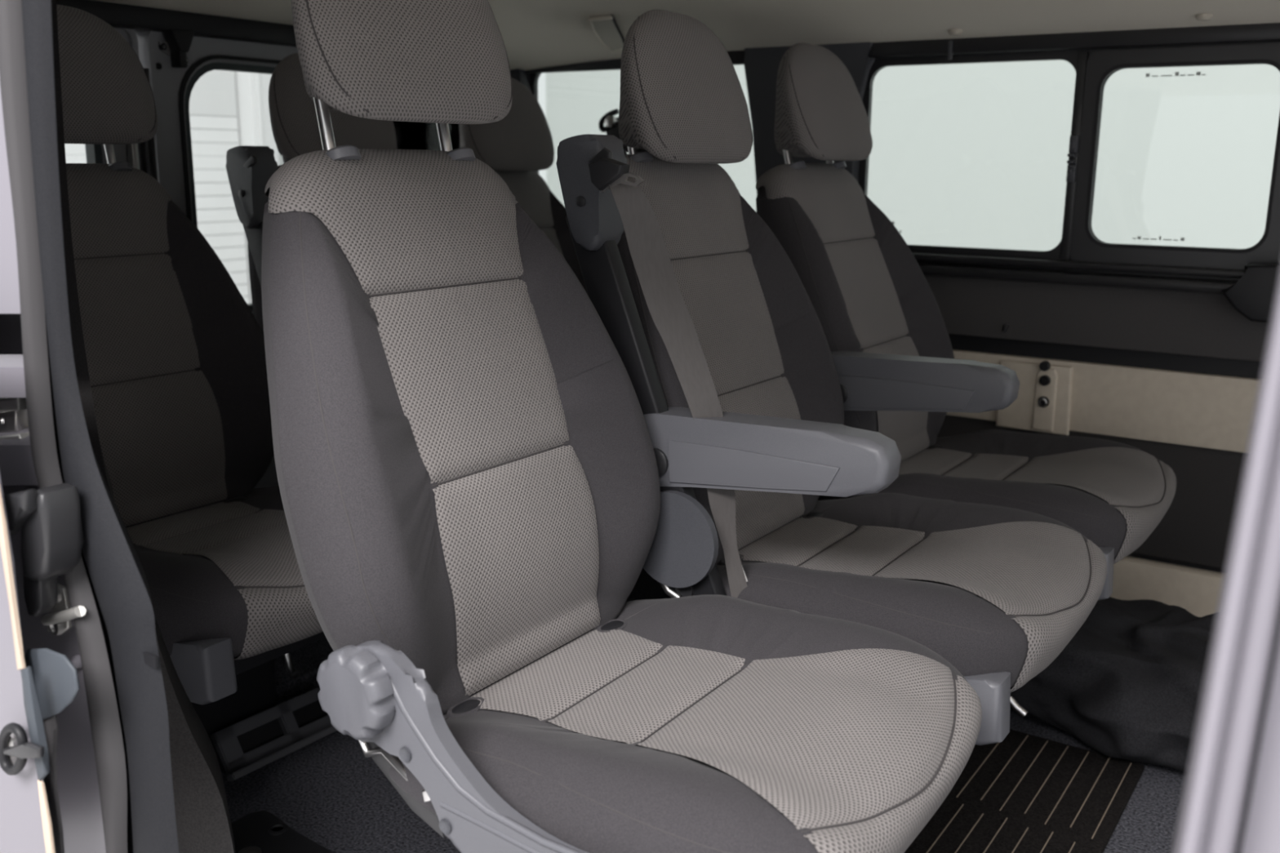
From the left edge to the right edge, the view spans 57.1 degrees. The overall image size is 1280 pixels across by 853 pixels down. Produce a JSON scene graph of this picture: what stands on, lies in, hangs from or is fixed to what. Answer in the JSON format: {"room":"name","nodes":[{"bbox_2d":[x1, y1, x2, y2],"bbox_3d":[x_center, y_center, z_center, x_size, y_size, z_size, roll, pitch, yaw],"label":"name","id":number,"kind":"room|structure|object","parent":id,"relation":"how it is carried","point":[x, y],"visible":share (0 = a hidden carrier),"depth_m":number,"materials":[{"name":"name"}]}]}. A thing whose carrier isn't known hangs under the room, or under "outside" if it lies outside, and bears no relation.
{"room":"vehicle interior","nodes":[
{"label":"vehicle interior","id":0,"kind":"room"},
{"bbox_2d":[0,313,22,354],"bbox_3d":[-0.973,-0.099,1.372,1.031,0.158,0.030,9,15,33],"label":"trim","id":1,"kind":"structure","parent":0,"point":[11,335],"depth_m":1.09,"materials":[{"name":"black plastic"}]},
{"bbox_2d":[0,354,26,397],"bbox_3d":[-0.793,-0.047,1.118,0.855,0.112,0.030,9,15,33],"label":"panel","id":2,"kind":"object","parent":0,"point":[12,384],"visible":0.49,"depth_m":0.89,"materials":[{"name":"grey paint"}]},
{"bbox_2d":[0,427,106,852],"bbox_3d":[-0.947,0.325,1.308,1.275,0.808,0.046,9,15,33],"label":"door edge","id":3,"kind":"structure","parent":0,"point":[78,793],"depth_m":0.95,"materials":[{"name":"grey paint"}]},
{"bbox_2d":[0,86,20,313],"bbox_3d":[-0.776,-0.318,1.052,0.886,0.474,0.050,9,15,33],"label":"door frame","id":4,"kind":"structure","parent":3,"relation":"attached to","point":[10,303],"depth_m":0.84,"materials":[{"name":"grey paint"}]},
{"bbox_2d":[0,397,29,439],"bbox_3d":[-0.505,-0.006,0.940,0.090,0.046,0.032,9,15,33],"label":"hinge plate","id":5,"kind":"object","parent":3,"relation":"attached to","point":[13,411],"visible":0.62,"depth_m":0.93,"materials":[{"name":"grey metal"}]},
{"bbox_2d":[4,483,84,616],"bbox_3d":[-0.471,0.084,0.874,0.147,0.107,0.040,9,15,33],"label":"door latch","id":6,"kind":"object","parent":3,"relation":"attached to","point":[49,518],"visible":0.98,"depth_m":0.83,"materials":[{"name":"grey plastic"}]},
{"bbox_2d":[40,583,86,635],"bbox_3d":[-0.439,0.147,0.901,0.085,0.046,0.032,9,15,33],"label":"latch","id":7,"kind":"object","parent":3,"relation":"in","point":[59,620],"depth_m":0.91,"materials":[{"name":"grey metal"}]},
{"bbox_2d":[0,0,127,852],"bbox_3d":[-0.431,-0.031,0.868,0.041,0.803,0.107,-8,15,-32],"label":"trim","id":8,"kind":"structure","parent":3,"relation":"attached to","point":[102,704],"depth_m":0.86,"materials":[{"name":"grey metal"}]},
{"bbox_2d":[71,653,81,668],"bbox_3d":[-0.440,0.184,0.918,0.011,0.011,0.006,9,15,33],"label":"rubber bung","id":9,"kind":"object","parent":3,"relation":"attached to","point":[76,660],"visible":0.74,"depth_m":0.92,"materials":[{"name":"grey rubber"}]},
{"bbox_2d":[50,0,115,503],"bbox_3d":[-0.506,-0.227,1.039,0.027,0.598,0.145,-6,14,-26],"label":"trim","id":10,"kind":"structure","parent":3,"relation":"attached to","point":[76,328],"depth_m":1.02,"materials":[{"name":"black plastic"}]},
{"bbox_2d":[44,305,133,852],"bbox_3d":[-0.429,-0.031,0.888,0.027,0.820,0.095,-9,16,-37],"label":"trim","id":11,"kind":"structure","parent":3,"relation":"attached to","point":[130,839],"depth_m":0.90,"materials":[{"name":"black rubber"}]},
{"bbox_2d":[21,0,178,852],"bbox_3d":[-0.400,-0.028,0.857,0.156,0.798,0.040,9,15,33],"label":"trim","id":12,"kind":"structure","parent":3,"relation":"attached to","point":[117,574],"depth_m":0.85,"materials":[{"name":"plastic"}]},
{"bbox_2d":[114,684,128,766],"bbox_3d":[-0.406,0.229,0.900,0.021,0.067,0.016,9,15,33],"label":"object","id":13,"kind":"structure","parent":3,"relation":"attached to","point":[115,688],"depth_m":0.90,"materials":[{"name":"black plastic"}]},
{"bbox_2d":[142,651,158,667],"bbox_3d":[-0.354,0.168,0.850,0.018,0.009,0.002,9,15,33],"label":"trim","id":14,"kind":"structure","parent":3,"relation":"attached to","point":[150,659],"depth_m":0.85,"materials":[{"name":"black plastic"}]},
{"bbox_2d":[115,504,235,852],"bbox_3d":[-0.477,0.262,1.138,0.287,0.380,0.070,9,15,33],"label":"trim","id":15,"kind":"structure","parent":3,"relation":"attached to","point":[202,816],"depth_m":1.07,"materials":[{"name":"black plastic"}]},
{"bbox_2d":[274,637,333,705],"bbox_3d":[-0.627,0.369,2.211,0.530,0.056,1.830,9,15,33],"label":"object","id":16,"kind":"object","parent":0,"point":[307,660],"depth_m":1.94,"materials":[{"name":"plastic"}]},
{"bbox_2d":[93,0,1279,71],"bbox_3d":[0.407,-0.535,1.272,3.130,0.127,1.912,9,15,33],"label":"ceiling","id":17,"kind":"structure","parent":0,"point":[535,34],"depth_m":2.12,"materials":[{"name":"fabric"}]},
{"bbox_2d":[587,13,624,53],"bbox_3d":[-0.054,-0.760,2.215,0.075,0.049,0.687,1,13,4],"label":"roof hook cover","id":18,"kind":"object","parent":17,"relation":"attached to","point":[605,28],"visible":0.88,"depth_m":2.14,"materials":[{"name":"beige plastic"}]},
{"bbox_2d":[947,29,962,35],"bbox_3d":[0.581,-0.726,2.170,0.026,0.010,0.026,9,15,33],"label":"clip","id":19,"kind":"object","parent":17,"relation":"attached to","point":[952,32],"visible":1,"depth_m":2.16,"materials":[{"name":"beige plastic"}]},
{"bbox_2d":[1195,13,1213,21],"bbox_3d":[0.926,-0.671,1.933,0.026,0.010,0.026,9,15,33],"label":"clip","id":20,"kind":"object","parent":17,"relation":"attached to","point":[1200,17],"visible":1,"depth_m":1.93,"materials":[{"name":"beige plastic"}]},
{"bbox_2d":[221,567,1186,852],"bbox_3d":[0.473,0.597,1.506,3.280,0.060,1.960,9,15,33],"label":"floor","id":21,"kind":"structure","parent":0,"point":[326,790],"depth_m":1.66,"materials":[{"name":"carpet"}]},
{"bbox_2d":[56,4,325,736],"bbox_3d":[-0.608,-0.017,1.621,0.638,1.107,0.480,9,15,33],"label":"seat","id":22,"kind":"object","parent":21,"relation":"on","point":[175,353],"visible":0.55,"depth_m":1.69,"materials":[{"name":"fabric"}]},
{"bbox_2d":[133,485,284,657],"bbox_3d":[-0.543,0.174,1.619,0.461,0.120,0.480,9,15,33],"label":"cushion","id":23,"kind":"object","parent":22,"relation":"on","point":[211,557],"depth_m":1.41,"materials":[{"name":"fabric"}]},
{"bbox_2d":[282,652,297,675],"bbox_3d":[-0.540,0.340,1.814,0.021,0.072,0.069,-3,13,-15],"label":"lever","id":24,"kind":"object","parent":22,"relation":"attached to","point":[291,669],"visible":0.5,"depth_m":1.79,"materials":[{"name":"silver metal"}]},
{"bbox_2d":[208,686,337,781],"bbox_3d":[-0.547,0.467,1.803,0.078,0.073,0.234,9,16,35],"label":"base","id":25,"kind":"object","parent":21,"relation":"in","point":[247,745],"visible":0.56,"depth_m":1.78,"materials":[{"name":"black plastic"}]},
{"bbox_2d":[231,810,333,852],"bbox_3d":[-0.403,0.545,1.386,0.201,0.078,0.259,-2,13,-12],"label":"bracket","id":26,"kind":"object","parent":21,"relation":"on","point":[261,831],"visible":0.97,"depth_m":1.43,"materials":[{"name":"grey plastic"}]},
{"bbox_2d":[247,53,397,337],"bbox_3d":[-0.341,-0.088,2.018,0.638,1.076,0.480,9,15,33],"label":"seat","id":27,"kind":"object","parent":21,"relation":"on","point":[292,113],"visible":0.09,"depth_m":1.96,"materials":[{"name":"fabric"}]},
{"bbox_2d":[225,146,277,285],"bbox_3d":[-0.557,-0.176,1.885,0.224,0.532,0.054,9,15,33],"label":"guide","id":28,"kind":"object","parent":27,"relation":"on","point":[249,169],"visible":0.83,"depth_m":1.86,"materials":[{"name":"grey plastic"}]},
{"bbox_2d":[458,78,587,294],"bbox_3d":[-0.085,-0.167,2.395,0.638,1.068,0.480,9,15,33],"label":"seat","id":29,"kind":"object","parent":21,"relation":"on","point":[519,144],"visible":0.07,"depth_m":2.46,"materials":[{"name":"fabric"}]},
{"bbox_2d":[261,0,982,852],"bbox_3d":[-0.022,0.088,1.096,0.638,1.106,0.567,9,15,33],"label":"seat","id":30,"kind":"object","parent":21,"relation":"on","point":[471,468],"visible":1,"depth_m":1.08,"materials":[{"name":"fabric"}]},
{"bbox_2d":[555,133,726,596],"bbox_3d":[0.007,-0.060,1.347,0.224,0.532,0.054,9,15,33],"label":"guide","id":31,"kind":"object","parent":30,"relation":"attached to","point":[593,219],"visible":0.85,"depth_m":1.34,"materials":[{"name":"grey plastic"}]},
{"bbox_2d":[389,595,968,852],"bbox_3d":[0.043,0.278,1.093,0.461,0.120,0.480,9,15,33],"label":"cushion","id":32,"kind":"object","parent":30,"relation":"on","point":[606,723],"depth_m":1.01,"materials":[{"name":"fabric"}]},
{"bbox_2d":[659,566,747,598],"bbox_3d":[0.073,0.166,1.362,0.107,0.077,0.022,1,13,4],"label":"belt buckle","id":33,"kind":"object","parent":30,"relation":"attached to","point":[668,590],"visible":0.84,"depth_m":1.37,"materials":[{"name":"silver metal"}]},
{"bbox_2d":[755,43,1176,600],"bbox_3d":[0.520,-0.076,1.920,0.659,1.071,0.480,9,15,33],"label":"seat","id":34,"kind":"object","parent":21,"relation":"on","point":[867,291],"visible":0.7,"depth_m":1.90,"materials":[{"name":"fabric"}]},
{"bbox_2d":[840,429,1160,560],"bbox_3d":[0.593,0.099,1.908,0.461,0.120,0.480,9,15,33],"label":"cushion","id":35,"kind":"object","parent":34,"relation":"on","point":[1108,491],"depth_m":1.80,"materials":[{"name":"fabric"}]},
{"bbox_2d":[903,728,1144,852],"bbox_3d":[0.371,0.521,1.677,0.548,0.011,0.552,9,15,33],"label":"floor mat","id":36,"kind":"object","parent":21,"relation":"on","point":[1023,793],"visible":0.28,"depth_m":1.65,"materials":[{"name":"brown rubber"}]},
{"bbox_2d":[617,9,1106,745],"bbox_3d":[0.267,0.012,1.524,0.638,1.068,0.524,9,15,33],"label":"seat","id":37,"kind":"object","parent":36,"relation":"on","point":[998,593],"visible":0.73,"depth_m":1.51,"materials":[{"name":"fabric"}]},
{"bbox_2d":[588,158,747,597],"bbox_3d":[0.034,-0.028,1.317,0.207,0.529,0.058,6,14,24],"label":"belt","id":38,"kind":"object","parent":37,"relation":"on","point":[669,313],"visible":0.88,"depth_m":1.30,"materials":[{"name":"grey fabric"}]},
{"bbox_2d":[716,493,1088,688],"bbox_3d":[0.320,0.189,1.500,0.461,0.120,0.480,9,15,33],"label":"cushion","id":39,"kind":"object","parent":37,"relation":"on","point":[998,593],"depth_m":1.38,"materials":[{"name":"fabric"}]},
{"bbox_2d":[1009,692,1027,717],"bbox_3d":[0.515,0.368,1.653,0.025,0.058,0.075,-4,13,-19],"label":"lever","id":40,"kind":"object","parent":37,"relation":"attached to","point":[1014,704],"visible":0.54,"depth_m":1.63,"materials":[{"name":"silver metal"}]},
{"bbox_2d":[1011,596,1216,773],"bbox_3d":[0.819,0.394,1.851,0.541,0.186,0.423,9,15,33],"label":"cloth bag","id":41,"kind":"object","parent":21,"relation":"on","point":[1128,684],"visible":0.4,"depth_m":1.76,"materials":[{"name":"black fabric"}]},
{"bbox_2d":[529,41,1279,573],"bbox_3d":[0.997,-0.220,2.121,3.280,1.008,0.077,9,15,33],"label":"wall","id":42,"kind":"structure","parent":0,"point":[1200,324],"depth_m":2.19,"materials":[{"name":"black plastic"}]},
{"bbox_2d":[56,0,296,46],"bbox_3d":[-0.855,-0.727,2.106,0.080,0.046,1.940,9,15,33],"label":"trim","id":43,"kind":"structure","parent":42,"relation":"attached to","point":[137,18],"depth_m":2.10,"materials":[{"name":"black plastic"}]},
{"bbox_2d":[136,29,459,488],"bbox_3d":[-0.620,-0.253,2.578,0.085,1.106,0.944,9,15,33],"label":"door","id":44,"kind":"structure","parent":42,"relation":"in","point":[175,60],"depth_m":2.16,"materials":[{"name":"grey paint"}]},
{"bbox_2d":[510,69,538,173],"bbox_3d":[-0.296,-0.484,2.900,0.160,0.820,0.042,9,15,33],"label":"trim","id":45,"kind":"structure","parent":42,"relation":"attached to","point":[520,75],"depth_m":2.80,"materials":[{"name":"grey plastic"}]},
{"bbox_2d":[598,108,627,155],"bbox_3d":[-0.049,-0.632,2.614,0.076,0.139,0.107,3,13,12],"label":"anchor","id":46,"kind":"object","parent":42,"relation":"attached to","point":[611,128],"visible":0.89,"depth_m":2.57,"materials":[{"name":"black plastic"}]},
{"bbox_2d":[524,50,744,73],"bbox_3d":[-0.050,-0.834,2.667,0.690,0.050,0.022,9,15,33],"label":"trim","id":47,"kind":"structure","parent":42,"relation":"attached to","point":[737,57],"depth_m":2.69,"materials":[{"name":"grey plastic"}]},
{"bbox_2d":[743,42,875,196],"bbox_3d":[0.345,-0.515,2.460,0.317,0.585,0.037,9,15,33],"label":"trim","id":48,"kind":"structure","parent":42,"relation":"attached to","point":[761,64],"depth_m":2.45,"materials":[{"name":"grey plastic"}]},
{"bbox_2d":[947,40,952,59],"bbox_3d":[0.589,-0.714,2.233,0.008,0.034,0.008,9,15,33],"label":"tab","id":49,"kind":"object","parent":42,"relation":"attached to","point":[950,42],"visible":1,"depth_m":2.23,"materials":[{"name":"grey plastic"}]},
{"bbox_2d":[891,51,1088,260],"bbox_3d":[0.630,-0.521,2.284,0.431,0.379,0.020,9,15,33],"label":"window","id":50,"kind":"structure","parent":42,"relation":"in","point":[1082,57],"depth_m":2.16,"materials":[{"name":"black plastic"}]},
{"bbox_2d":[1002,324,1008,332],"bbox_3d":[0.706,-0.190,2.274,0.010,0.014,0.012,9,15,33],"label":"clip","id":51,"kind":"object","parent":42,"relation":"attached to","point":[1006,326],"visible":1,"depth_m":2.27,"materials":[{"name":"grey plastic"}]},
{"bbox_2d":[1037,396,1048,407],"bbox_3d":[0.777,-0.047,2.269,0.021,0.021,0.012,9,15,33],"label":"bolt","id":52,"kind":"object","parent":42,"relation":"attached to","point":[1043,402],"visible":1,"depth_m":2.27,"materials":[{"name":"black metal"}]},
{"bbox_2d":[1039,360,1050,371],"bbox_3d":[0.775,-0.116,2.255,0.019,0.019,0.012,9,15,33],"label":"cap","id":53,"kind":"object","parent":42,"relation":"attached to","point":[1044,366],"visible":1,"depth_m":2.25,"materials":[{"name":"black plastic"}]},
{"bbox_2d":[1039,374,1050,386],"bbox_3d":[0.777,-0.088,2.261,0.020,0.020,0.010,9,15,33],"label":"cap","id":54,"kind":"object","parent":42,"relation":"attached to","point":[1044,380],"visible":1,"depth_m":2.26,"materials":[{"name":"black plastic"}]},
{"bbox_2d":[867,22,1279,58],"bbox_3d":[1.355,-0.610,1.754,2.190,0.036,0.032,9,15,33],"label":"trim","id":55,"kind":"structure","parent":42,"relation":"attached to","point":[1270,32],"depth_m":2.10,"materials":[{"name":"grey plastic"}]},
{"bbox_2d":[917,262,1238,293],"bbox_3d":[1.215,-0.212,1.921,1.900,0.020,0.057,9,15,33],"label":"trim","id":56,"kind":"structure","parent":42,"relation":"attached to","point":[1113,280],"depth_m":2.16,"materials":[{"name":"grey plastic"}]},
{"bbox_2d":[911,252,1244,278],"bbox_3d":[1.222,-0.237,1.927,1.900,0.014,0.032,9,15,33],"label":"trim","id":57,"kind":"structure","parent":42,"relation":"attached to","point":[1011,261],"depth_m":2.17,"materials":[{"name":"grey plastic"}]},
{"bbox_2d":[1110,555,1223,617],"bbox_3d":[0.975,0.331,2.265,3.130,0.152,0.054,9,15,33],"label":"wall panel","id":58,"kind":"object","parent":42,"relation":"attached to","point":[1197,591],"depth_m":2.21,"materials":[{"name":"beige plastic"}]},
{"bbox_2d":[1066,44,1279,270],"bbox_3d":[0.944,-0.469,2.071,0.368,0.378,0.042,9,15,33],"label":"window","id":59,"kind":"structure","parent":42,"relation":"in","point":[1086,246],"depth_m":2.09,"materials":[{"name":"black plastic"}]},
{"bbox_2d":[1132,71,1205,240],"bbox_3d":[0.936,-0.478,2.092,0.097,0.291,0.001,9,15,33],"label":"print","id":60,"kind":"object","parent":59,"relation":"attached to","point":[1197,73],"depth_m":2.08,"materials":[{"name":"grey"}]},
{"bbox_2d":[1221,262,1279,323],"bbox_3d":[1.055,-0.229,2.001,0.118,0.100,0.055,9,15,33],"label":"handle","id":61,"kind":"object","parent":42,"relation":"attached to","point":[1253,296],"visible":0.89,"depth_m":1.98,"materials":[{"name":"black plastic"}]},
{"bbox_2d":[1240,639,1279,852],"bbox_3d":[0.252,0.037,0.338,0.133,0.565,0.052,9,15,33],"label":"wall","id":62,"kind":"structure","parent":0,"point":[1262,830],"depth_m":0.37,"materials":[{"name":"grey paint"}]},
{"bbox_2d":[1172,274,1279,852],"bbox_3d":[0.199,0.032,0.388,0.033,0.592,0.064,7,14,25],"label":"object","id":63,"kind":"structure","parent":62,"relation":"attached to","point":[1191,836],"depth_m":0.37,"materials":[{"name":"grey paint"}]},
{"bbox_2d":[1204,438,1279,852],"bbox_3d":[0.208,0.032,0.388,0.036,0.593,0.042,9,15,33],"label":"trim","id":64,"kind":"structure","parent":62,"relation":"attached to","point":[1264,603],"depth_m":0.38,"materials":[{"name":"grey paint"}]},
{"bbox_2d":[1235,607,1279,852],"bbox_3d":[0.212,0.031,0.382,0.026,0.587,0.030,9,15,33],"label":"trim","id":65,"kind":"structure","parent":62,"relation":"attached to","point":[1277,636],"depth_m":0.39,"materials":[{"name":"black rubber"}]},
{"bbox_3d":[-0.847,1.387,0.881,16.000,0.150,14.000,9,15,33],"label":"ground","id":66,"kind":"structure","parent":0,"visible":0},
{"bbox_2d":[64,70,279,303],"bbox_3d":[-2.817,-1.510,3.755,0.195,4.200,3.930,9,15,33],"label":"window","id":67,"kind":"structure","parent":66,"relation":"on","point":[231,107],"depth_m":5.29,"materials":[{"name":"white"}]},
{"bbox_2d":[278,152,283,164],"bbox_3d":[-1.519,-2.169,5.813,0.150,4.600,0.950,9,15,33],"label":"wall","id":68,"kind":"structure","parent":66,"relation":"on","point":[281,162],"depth_m":5.60,"materials":[{"name":"grey"}]},
{"bbox_2d":[545,60,1279,251],"bbox_3d":[3.595,-1.481,2.976,9.600,4.600,0.150,9,15,33],"label":"window","id":69,"kind":"structure","parent":66,"relation":"on","point":[962,155],"depth_m":4.41,"materials":[{"name":"grey"}]},
{"bbox_3d":[-1.006,0.043,1.241,0.960,1.150,0.050,9,15,33],"label":"wall","id":70,"kind":"structure","parent":0,"visible":0},
{"bbox_2d":[0,473,79,852],"bbox_3d":[-0.933,0.296,1.198,1.286,0.884,0.033,9,15,33],"label":"sliding door","id":71,"kind":"structure","parent":70,"relation":"in","point":[37,686],"depth_m":0.84,"materials":[{"name":"grey paint"}]},
{"bbox_2d":[84,27,157,180],"bbox_3d":[-1.134,-0.090,1.837,0.070,1.106,0.866,9,15,33],"label":"door","id":72,"kind":"structure","parent":70,"relation":"in","point":[140,156],"depth_m":2.06,"materials":[{"name":"grey paint"}]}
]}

